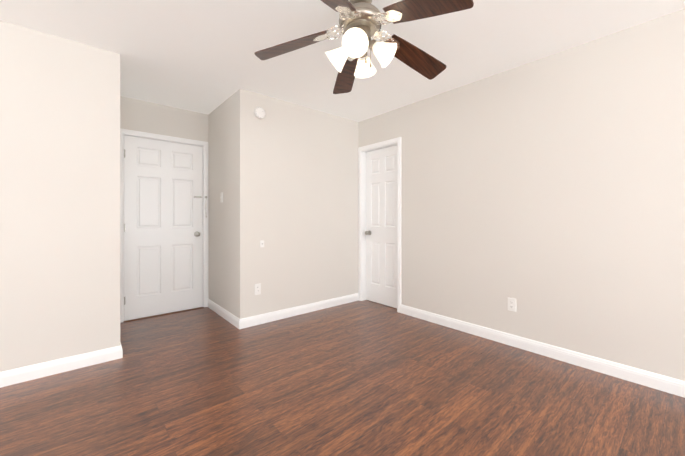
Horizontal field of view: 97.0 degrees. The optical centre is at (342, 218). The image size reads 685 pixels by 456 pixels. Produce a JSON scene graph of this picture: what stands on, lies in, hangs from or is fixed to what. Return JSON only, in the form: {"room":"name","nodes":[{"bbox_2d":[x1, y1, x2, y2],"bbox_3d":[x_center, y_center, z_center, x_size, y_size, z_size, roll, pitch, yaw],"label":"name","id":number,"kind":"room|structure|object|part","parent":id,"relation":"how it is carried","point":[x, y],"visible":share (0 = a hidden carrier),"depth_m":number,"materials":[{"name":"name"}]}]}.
{"room":"empty living room","nodes":[
{"label":"empty living room","id":0,"kind":"room"},
{"bbox_2d":[120,96,207,141],"bbox_3d":[-2.131,-0.100,3.602,0.990,2.455,0.120,0,0,-41],"label":"wall","id":1,"kind":"structure","parent":0,"point":[143,116],"depth_m":3.54,"materials":[{"name":"paint"}]},
{"bbox_2d":[120,128,207,322],"bbox_3d":[-2.109,0.077,3.611,0.940,2.102,0.136,0,0,-41],"label":"door frame","id":2,"kind":"structure","parent":1,"relation":"attached to","point":[159,137],"depth_m":3.55,"materials":[{"name":"white wood"}]},
{"bbox_2d":[124,135,206,320],"bbox_3d":[-2.055,0.106,3.579,0.864,2.032,0.107,0,0,-41],"label":"entry door","id":3,"kind":"structure","parent":1,"relation":"in","point":[163,227],"depth_m":3.55,"materials":[{"name":"white paint"},{"name":"satin nickel"}]},
{"bbox_2d":[0,20,358,371],"bbox_3d":[-2.533,-0.099,2.579,6.270,2.455,1.150,0,0,-41],"label":"wall","id":4,"kind":"structure","parent":0,"point":[59,197],"depth_m":2.39,"materials":[{"name":"paint"}]},
{"bbox_2d":[0,344,122,387],"bbox_3d":[-3.103,1.079,1.326,3.474,0.100,0.014,0,0,-41],"label":"baseboard","id":5,"kind":"structure","parent":4,"relation":"attached to","point":[29,373],"depth_m":2.20,"materials":[{"name":"white wood"}]},
{"bbox_2d":[208,299,237,326],"bbox_3d":[-1.392,1.078,3.489,0.014,0.100,1.014,0,0,-41],"label":"baseboard","id":6,"kind":"structure","parent":4,"relation":"attached to","point":[235,321],"depth_m":3.43,"materials":[{"name":"white wood"}]},
{"bbox_2d":[254,283,260,294],"bbox_3d":[-0.899,0.753,3.216,0.070,0.115,0.010,0,0,-41],"label":"outlet","id":7,"kind":"object","parent":4,"relation":"attached to","point":[257,289],"visible":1,"depth_m":3.21,"materials":[{"name":"white plastic"}]},
{"bbox_2d":[254,107,264,118],"bbox_3d":[-0.874,-1.122,3.216,0.124,0.124,0.040,0,0,-41],"label":"smoke detector","id":8,"kind":"object","parent":4,"relation":"attached to","point":[259,112],"visible":0.98,"depth_m":3.20,"materials":[{"name":"white plastic"}]},
{"bbox_2d":[237,293,358,328],"bbox_3d":[-0.413,1.078,3.629,1.684,0.100,0.014,0,0,-41],"label":"baseboard","id":9,"kind":"structure","parent":4,"relation":"attached to","point":[242,323],"depth_m":3.49,"materials":[{"name":"white wood"}]},
{"bbox_2d":[0,300,684,455],"bbox_3d":[-0.237,1.180,-0.009,6.390,0.100,8.070,0,0,-41],"label":"floor","id":10,"kind":"structure","parent":0,"point":[363,378],"depth_m":1.90,"materials":[{"name":"brown wood"}]},
{"bbox_2d":[124,307,203,322],"bbox_3d":[-2.066,1.123,3.561,0.816,0.011,0.048,0,0,-41],"label":"sill","id":11,"kind":"structure","parent":10,"relation":"on","point":[162,314],"depth_m":3.52,"materials":[{"name":"brown wood"}]},
{"bbox_2d":[0,0,684,121],"bbox_3d":[-0.237,-1.375,-0.010,6.390,0.100,8.070,0,0,-41],"label":"ceiling","id":12,"kind":"structure","parent":0,"point":[199,56],"depth_m":2.26,"materials":[{"name":"paint"}]},
{"bbox_2d":[254,0,473,93],"bbox_3d":[0.139,-1.106,1.801,1.259,0.440,1.238,0,0,-41],"label":"fan","id":13,"kind":"object","parent":12,"relation":"hanging from","point":[360,23],"visible":1,"depth_m":1.79,"materials":[{"name":"brown wood"}]},
{"bbox_3d":[0.108,-1.157,1.818,0.262,0.339,0.262,0,0,-41],"label":"motor","id":14,"kind":"part","parent":13,"relation":"part of","materials":[{"name":"silver metal"}]},
{"bbox_2d":[359,9,684,380],"bbox_3d":[2.144,-0.099,2.030,0.120,2.455,8.070,0,0,-41],"label":"wall","id":15,"kind":"structure","parent":0,"point":[547,193],"depth_m":2.40,"materials":[{"name":"paint"}]},
{"bbox_2d":[358,137,400,312],"bbox_3d":[0.503,0.077,3.934,0.136,2.102,0.738,0,0,-41],"label":"door frame","id":16,"kind":"structure","parent":15,"relation":"attached to","point":[383,143],"depth_m":4.13,"materials":[{"name":"white wood"}]},
{"bbox_2d":[365,145,396,307],"bbox_3d":[0.508,0.106,3.939,0.107,2.032,0.610,0,0,-41],"label":"door","id":17,"kind":"structure","parent":15,"relation":"in","point":[381,226],"depth_m":3.96,"materials":[{"name":"white wood"}]},
{"bbox_2d":[508,297,515,311],"bbox_3d":[1.500,0.763,2.683,0.010,0.115,0.070,0,0,-41],"label":"outlet","id":18,"kind":"object","parent":15,"relation":"attached to","point":[511,304],"visible":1,"depth_m":2.68,"materials":[{"name":"white plastic"}]},
{"bbox_2d":[401,304,684,397],"bbox_3d":[2.669,1.079,1.314,0.014,0.100,6.060,0,0,-41],"label":"baseboard","id":19,"kind":"structure","parent":15,"relation":"attached to","point":[670,385],"depth_m":2.38,"materials":[{"name":"white wood"}]}
]}

